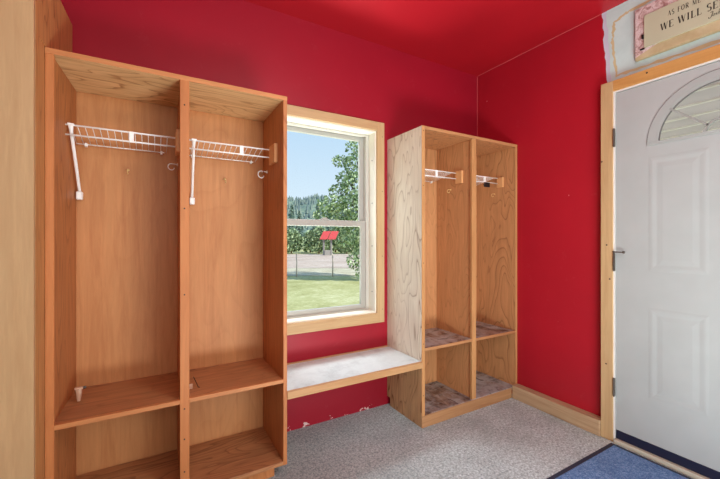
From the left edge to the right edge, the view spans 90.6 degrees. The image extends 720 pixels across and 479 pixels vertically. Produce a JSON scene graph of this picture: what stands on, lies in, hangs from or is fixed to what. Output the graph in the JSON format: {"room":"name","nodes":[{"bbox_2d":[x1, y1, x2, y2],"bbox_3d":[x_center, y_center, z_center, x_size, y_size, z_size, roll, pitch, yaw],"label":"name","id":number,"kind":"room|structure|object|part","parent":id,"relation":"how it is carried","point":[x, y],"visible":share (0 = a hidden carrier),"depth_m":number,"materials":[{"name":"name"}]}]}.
{"room":"mudroom","nodes":[
{"label":"mudroom","id":0,"kind":"room"},
{"bbox_2d":[61,0,476,431],"bbox_3d":[-0.808,-0.095,2.039,4.360,2.529,0.160,0,0,-30],"label":"wall","id":1,"kind":"structure","parent":0,"point":[240,43],"depth_m":2.20,"materials":[{"name":"red paint"}]},
{"bbox_2d":[287,104,383,334],"bbox_3d":[-0.218,-0.114,2.363,0.802,1.390,0.170,0,0,-30],"label":"window","id":2,"kind":"structure","parent":1,"relation":"in","point":[369,135],"depth_m":2.47,"materials":[{"name":"brown wood"}]},
{"bbox_3d":[-0.257,-0.406,2.412,0.638,0.639,0.025,0,0,-30],"label":"sash","id":3,"kind":"part","parent":2,"relation":"part of","materials":[{"name":"beige plastic"}]},
{"bbox_3d":[-0.243,0.184,2.387,0.638,0.622,0.026,0,0,-30],"label":"sash","id":4,"kind":"part","parent":2,"relation":"part of","materials":[{"name":"beige plastic"}]},
{"bbox_3d":[-0.189,0.548,2.294,0.706,0.066,0.019,0,0,-30],"label":"casing","id":5,"kind":"part","parent":2,"relation":"part of","materials":[{"name":"brown wood"}]},
{"bbox_3d":[-0.189,-0.779,2.294,0.706,0.060,0.019,0,0,-30],"label":"casing","id":6,"kind":"part","parent":2,"relation":"part of","materials":[{"name":"brown wood"}]},
{"bbox_3d":[0.141,-0.114,2.485,0.058,1.390,0.019,0,0,-30],"label":"casing","id":7,"kind":"part","parent":2,"relation":"part of","materials":[{"name":"brown wood"}]},
{"bbox_2d":[287,345,422,399],"bbox_3d":[-0.083,0.773,2.138,0.860,0.040,0.392,0,0,-30],"label":"window bench","id":8,"kind":"object","parent":1,"relation":"attached to","point":[316,375],"visible":0.76,"depth_m":2.07,"materials":[{"name":"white wood"}]},
{"bbox_2d":[244,0,627,75],"bbox_3d":[0.405,-1.434,-0.061,4.360,0.150,5.010,0,0,-30],"label":"ceiling","id":9,"kind":"structure","parent":0,"point":[474,37],"depth_m":2.24,"materials":[{"name":"red paint"}]},
{"bbox_2d":[267,398,692,478],"bbox_3d":[0.405,1.230,-0.061,4.360,0.120,5.010,0,0,-30],"label":"floor","id":10,"kind":"structure","parent":0,"point":[511,438],"depth_m":2.01,"materials":[{"name":"grey carpet"}]},
{"bbox_2d":[0,0,71,478],"bbox_3d":[-1.554,0.092,1.214,0.822,2.154,0.521,0,0,-30],"label":"tall cabinet","id":11,"kind":"object","parent":10,"relation":"on","point":[27,27],"visible":0.68,"depth_m":1.17,"materials":[{"name":"brown wood"}]},
{"bbox_3d":[-1.438,0.092,0.993,0.802,2.154,0.022,0,0,-30],"label":"panel","id":12,"kind":"part","parent":11,"relation":"part of","materials":[{"name":"brown wood"}]},
{"bbox_3d":[-1.221,0.092,1.419,0.039,2.154,0.499,0,0,-30],"label":"panel","id":13,"kind":"part","parent":11,"relation":"part of","materials":[{"name":"brown wood"}]},
{"bbox_2d":[45,47,286,478],"bbox_3d":[-0.851,0.235,1.695,0.913,1.870,0.390,0,0,-30],"label":"open cubby","id":14,"kind":"object","parent":10,"relation":"on","point":[166,192],"depth_m":1.75,"materials":[{"name":"orange wood"}]},
{"bbox_3d":[-1.236,0.215,1.484,0.035,1.793,0.370,0,0,-30],"label":"panel","id":15,"kind":"part","parent":14,"relation":"part of","materials":[{"name":"orange wood"}]},
{"bbox_3d":[-1.185,0.657,1.509,0.041,0.059,0.029,0,0,-30],"label":"plastic bracket","id":16,"kind":"part","parent":14,"relation":"part of","materials":[{"name":"white plastic"}]},
{"bbox_2d":[55,372,179,423],"bbox_3d":[-1.046,0.699,1.588,0.430,0.018,0.358,0,0,-30],"label":"shelf","id":17,"kind":"object","parent":14,"relation":"attached to","point":[121,394],"depth_m":1.57,"materials":[{"name":"brown wood"}]},
{"bbox_2d":[65,123,174,152],"bbox_3d":[-1.085,-0.455,1.648,0.408,0.048,0.166,0,0,-30],"label":"wire shelf","id":18,"kind":"object","parent":14,"relation":"attached to","point":[70,133],"depth_m":1.59,"materials":[{"name":"white metal"}]},
{"bbox_3d":[-0.754,-0.690,1.528,0.913,0.020,0.001,0,0,-30],"label":"rail","id":19,"kind":"part","parent":14,"relation":"part of","materials":[{"name":"brown wood"}]},
{"bbox_3d":[-0.946,0.215,1.859,0.875,1.793,0.011,0,0,-30],"label":"panel","id":20,"kind":"part","parent":14,"relation":"part of","materials":[{"name":"brown wood"}]},
{"bbox_3d":[-0.778,0.670,1.656,0.057,0.038,0.055,0,0,-30],"label":"metal bracket","id":21,"kind":"part","parent":14,"relation":"part of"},
{"bbox_2d":[189,139,268,162],"bbox_3d":[-0.702,-0.455,1.869,0.407,0.048,0.166,0,0,-30],"label":"wire shelf","id":22,"kind":"object","parent":14,"relation":"attached to","point":[265,156],"depth_m":1.83,"materials":[{"name":"white metal"}]},
{"bbox_2d":[189,357,280,396],"bbox_3d":[-0.659,0.699,1.812,0.425,0.018,0.358,0,0,-30],"label":"shelf","id":23,"kind":"object","parent":14,"relation":"attached to","point":[231,374],"depth_m":1.81,"materials":[{"name":"brown wood"}]},
{"bbox_3d":[-0.465,0.215,1.920,0.019,1.793,0.388,0,0,-30],"label":"panel","id":24,"kind":"part","parent":14,"relation":"part of","materials":[{"name":"orange wood"}]},
{"bbox_2d":[387,125,516,427],"bbox_3d":[0.681,0.235,2.586,0.910,1.870,0.381,0,0,-30],"label":"open cubby","id":25,"kind":"object","parent":10,"relation":"on","point":[452,238],"visible":0.96,"depth_m":2.54,"materials":[{"name":"brown wood"}]},
{"bbox_3d":[0.294,0.039,2.365,0.019,1.478,0.375,0,0,-30],"label":"panel","id":26,"kind":"part","parent":25,"relation":"part of","materials":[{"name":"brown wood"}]},
{"bbox_3d":[0.294,0.945,2.365,0.019,0.334,0.375,0,0,-30],"label":"panel","id":27,"kind":"part","parent":25,"relation":"part of","materials":[{"name":"brown wood"}]},
{"bbox_2d":[425,169,455,181],"bbox_3d":[0.457,-0.448,2.520,0.411,0.047,0.198,0,0,-30],"label":"wire shelf","id":28,"kind":"object","parent":25,"relation":"attached to","point":[450,176],"depth_m":2.58,"materials":[{"name":"white metal"}]},
{"bbox_2d":[425,328,469,347],"bbox_3d":[0.492,0.691,2.476,0.428,0.018,0.357,0,0,-30],"label":"shelf","id":29,"kind":"object","parent":25,"relation":"attached to","point":[434,337],"depth_m":2.45,"materials":[{"name":"brown wood"}]},
{"bbox_3d":[0.589,0.215,2.745,0.872,1.793,0.011,0,0,-30],"label":"panel","id":30,"kind":"part","parent":25,"relation":"part of","materials":[{"name":"brown wood"}]},
{"bbox_3d":[0.748,1.133,2.408,0.848,0.074,0.004,0,0,-30],"label":"rail","id":31,"kind":"part","parent":25,"relation":"part of","materials":[{"name":"brown wood"}]},
{"bbox_3d":[0.775,-0.690,2.424,0.863,0.020,0.004,0,0,-30],"label":"rail","id":32,"kind":"part","parent":25,"relation":"part of","materials":[{"name":"brown wood"}]},
{"bbox_2d":[476,175,497,185],"bbox_3d":[0.842,-0.448,2.742,0.402,0.047,0.198,0,0,-30],"label":"wire shelf","id":33,"kind":"object","parent":25,"relation":"attached to","point":[493,180],"depth_m":2.79,"materials":[{"name":"white metal"}]},
{"bbox_2d":[476,321,513,337],"bbox_3d":[0.876,0.691,2.698,0.420,0.018,0.357,0,0,-30],"label":"shelf","id":34,"kind":"object","parent":25,"relation":"attached to","point":[484,329],"depth_m":2.67,"materials":[{"name":"brown wood"}]},
{"bbox_3d":[1.065,0.206,2.811,0.019,1.812,0.375,0,0,-30],"label":"panel","id":35,"kind":"part","parent":25,"relation":"part of","materials":[{"name":"brown wood"}]},
{"bbox_2d":[547,443,691,478],"bbox_3d":[1.272,1.165,1.408,0.912,0.010,0.926,0,0,-30],"label":"door mat","id":36,"kind":"object","parent":10,"relation":"on","point":[612,461],"visible":1,"depth_m":1.80,"materials":[{"name":"rubber"}]},
{"bbox_2d":[478,0,719,416],"bbox_3d":[2.222,-0.095,0.988,0.164,2.529,4.690,0,0,-30],"label":"wall","id":37,"kind":"structure","parent":0,"point":[545,101],"depth_m":2.36,"materials":[{"name":"red paint"}]},
{"bbox_2d":[477,77,477,136],"bbox_3d":[0.981,-1.030,2.978,0.002,0.651,0.002,0,0,-30],"label":"trim","id":38,"kind":"structure","parent":37,"relation":"attached to","point":[477,77],"depth_m":2.98,"materials":[{"name":"red paint"}]},
{"bbox_2d":[477,14,600,76],"bbox_3d":[1.221,-1.357,2.562,0.003,0.003,0.957,0,0,-30],"label":"trim","id":39,"kind":"structure","parent":37,"relation":"attached to","point":[600,14],"depth_m":2.57,"materials":[{"name":"red paint"}]},
{"bbox_2d":[512,384,600,435],"bbox_3d":[1.293,1.123,2.377,0.063,0.095,0.594,0,0,-30],"label":"baseboard","id":40,"kind":"structure","parent":37,"relation":"attached to","point":[585,420],"depth_m":2.32,"materials":[{"name":"brown wood"}]},
{"bbox_2d":[601,44,719,478],"bbox_3d":[1.773,0.130,1.699,0.231,2.081,1.058,0,0,-30],"label":"door","id":41,"kind":"structure","parent":37,"relation":"in","point":[660,199],"depth_m":1.86,"materials":[{"name":"white wood"}]},
{"bbox_3d":[1.464,0.130,2.094,0.053,2.081,0.065,0,0,-30],"label":"casing","id":42,"kind":"part","parent":41,"relation":"part of","materials":[{"name":"brown wood"}]},
{"bbox_3d":[1.712,-0.879,1.664,0.053,0.063,0.928,0,0,-30],"label":"casing","id":43,"kind":"part","parent":41,"relation":"part of","materials":[{"name":"brown wood"}]},
{"bbox_3d":[1.610,0.614,1.808,0.002,0.488,0.242,0,0,-30],"label":"raised panel","id":44,"kind":"part","parent":41,"relation":"part of","materials":[{"name":"white paint"}]},
{"bbox_3d":[1.610,-0.132,1.808,0.002,0.613,0.242,0,0,-30],"label":"raised panel","id":45,"kind":"part","parent":41,"relation":"part of","materials":[{"name":"white paint"}]},
{"bbox_3d":[1.695,-0.648,1.669,0.015,0.300,0.581,0,0,-30],"label":"fanlight frame","id":46,"kind":"part","parent":41,"relation":"part of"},
{"bbox_2d":[635,0,719,61],"bbox_3d":[1.729,-1.129,1.645,0.032,0.282,0.780,0,0,-30],"label":"wall sign","id":47,"kind":"object","parent":37,"relation":"attached to","point":[661,26],"visible":1,"depth_m":1.84,"materials":[{"name":"beige wood"}]},
{"label":"outside","id":48,"kind":"structure","parent":0,"visible":0},
{"bbox_2d":[287,254,358,267],"bbox_3d":[0.000,1.765,31.250,113.673,0.001,76.888,0,0,-30],"label":"dirt road","id":49,"kind":"structure","parent":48,"point":[303,260],"depth_m":27.70,"materials":[{"name":"grey gravel"}]},
{"bbox_2d":[320,231,338,254],"bbox_3d":[-3.300,0.470,38.306,2.000,2.600,0.788,0,0,0],"label":"shelter","id":50,"kind":"object","parent":49,"relation":"on","point":[325,234],"visible":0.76,"depth_m":38.22,"materials":[{"name":"red metal"}]},
{"bbox_3d":[-3.100,0.760,38.300,0.203,2.020,0.203,0,0,-7],"label":"post","id":51,"kind":"part","parent":50,"relation":"part of","materials":[{"name":"grey wood"}]},
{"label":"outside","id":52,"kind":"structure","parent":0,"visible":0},
{"bbox_2d":[287,268,358,275],"bbox_3d":[0.000,1.775,19.350,106.073,0.001,63.724,0,0,-30],"label":"verge","id":53,"kind":"structure","parent":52,"point":[290,271],"depth_m":19.33,"materials":[{"name":"green plant"}]},
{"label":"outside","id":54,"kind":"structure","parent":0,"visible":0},
{"bbox_2d":[287,198,354,233],"bbox_3d":[-25.000,-10.265,155.000,192.224,24.069,162.942,0,0,-30],"label":"ground","id":55,"kind":"structure","parent":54,"point":[303,207],"depth_m":150.08,"materials":[{"name":"green plant"}]},
{"bbox_2d":[287,193,356,230],"bbox_3d":[-23.974,-12.235,161.770,181.565,23.734,149.817,0,0,-30],"label":"forest","id":56,"kind":"object","parent":55,"relation":"on","point":[297,202],"visible":0.09,"depth_m":158.09,"materials":[{"name":"green plant"}]},
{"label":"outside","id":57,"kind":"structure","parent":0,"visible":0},
{"bbox_2d":[287,245,358,310],"bbox_3d":[0.000,1.790,145.000,521.410,0.001,503.109,0,0,-30],"label":"ground","id":58,"kind":"structure","parent":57,"point":[303,292],"depth_m":12.33,"materials":[{"name":"green plant"}]},
{"bbox_2d":[288,204,296,229],"bbox_3d":[-12.601,-2.347,65.873,3.468,8.233,3.290,0,0,6],"label":"conifer","id":59,"kind":"object","parent":58,"relation":"on","point":[292,208],"visible":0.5,"depth_m":65.86,"materials":[{"name":"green plant"}]},
{"bbox_2d":[287,228,302,253],"bbox_3d":[-8.191,0.236,42.492,3.035,3.182,2.492,0,0,-30],"label":"bushy tree","id":60,"kind":"object","parent":58,"relation":"on","point":[293,237],"visible":0.74,"depth_m":42.20,"materials":[{"name":"green plant"}]},
{"bbox_2d":[295,210,304,246],"bbox_3d":[-10.410,-1.558,61.052,3.138,6.656,2.738,0,0,-30],"label":"conifer","id":61,"kind":"object","parent":58,"relation":"on","point":[300,230],"visible":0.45,"depth_m":60.82,"materials":[{"name":"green plant"}]},
{"bbox_2d":[301,230,314,252],"bbox_3d":[-6.524,0.307,46.598,3.148,3.039,2.624,0,0,-30],"label":"bushy tree","id":62,"kind":"object","parent":58,"relation":"on","point":[305,238],"visible":0.41,"depth_m":45.85,"materials":[{"name":"green plant"}]},
{"bbox_2d":[311,205,320,231],"bbox_3d":[-7.629,-2.257,63.985,3.402,8.054,3.293,0,0,-9],"label":"conifer","id":63,"kind":"object","parent":58,"relation":"on","point":[313,227],"visible":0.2,"depth_m":63.87,"materials":[{"name":"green plant"}]},
{"bbox_2d":[308,226,329,253],"bbox_3d":[-4.880,0.042,42.509,3.096,3.568,2.508,0,0,-30],"label":"bushy tree","id":64,"kind":"object","parent":58,"relation":"on","point":[318,244],"visible":0.83,"depth_m":42.03,"materials":[{"name":"green plant"}]},
{"bbox_2d":[296,253,357,276],"bbox_3d":[-2.131,1.240,16.725,8.547,1.101,0.069,0,0,0],"label":"wire fence","id":65,"kind":"object","parent":58,"relation":"on","point":[296,253],"visible":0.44,"depth_m":16.70,"materials":[{"name":"grey metal"}]},
{"bbox_2d":[327,227,343,252],"bbox_3d":[-3.191,0.082,46.622,3.332,3.488,2.663,0,0,-30],"label":"bushy tree","id":66,"kind":"object","parent":58,"relation":"on","point":[333,229],"visible":0.3,"depth_m":45.88,"materials":[{"name":"green plant"}]},
{"bbox_2d":[313,141,358,277],"bbox_3d":[0.207,-1.518,15.000,4.246,6.682,2.458,0,0,-13],"label":"broadleaf tree","id":67,"kind":"object","parent":58,"relation":"on","point":[343,203],"visible":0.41,"depth_m":14.69,"materials":[{"name":"green plant"}]},
{"bbox_2d":[335,231,357,253],"bbox_3d":[-1.546,0.240,42.474,3.054,3.173,2.567,0,0,-30],"label":"bushy tree","id":68,"kind":"object","parent":58,"relation":"on","point":[347,249],"visible":0.44,"depth_m":41.96,"materials":[{"name":"green plant"}]},
{"bbox_3d":[4.303,1.745,2.657,5.090,0.070,5.900,0,0,-30],"label":"floor","id":69,"kind":"structure","parent":0,"visible":0},
{"bbox_2d":[660,81,719,139],"bbox_3d":[4.084,0.122,2.647,4.680,3.174,5.500,0,0,-30],"label":"porch roof","id":70,"kind":"structure","parent":69,"relation":"on","point":[703,104],"depth_m":4.12,"materials":[{"name":"white plastic"}]}
]}

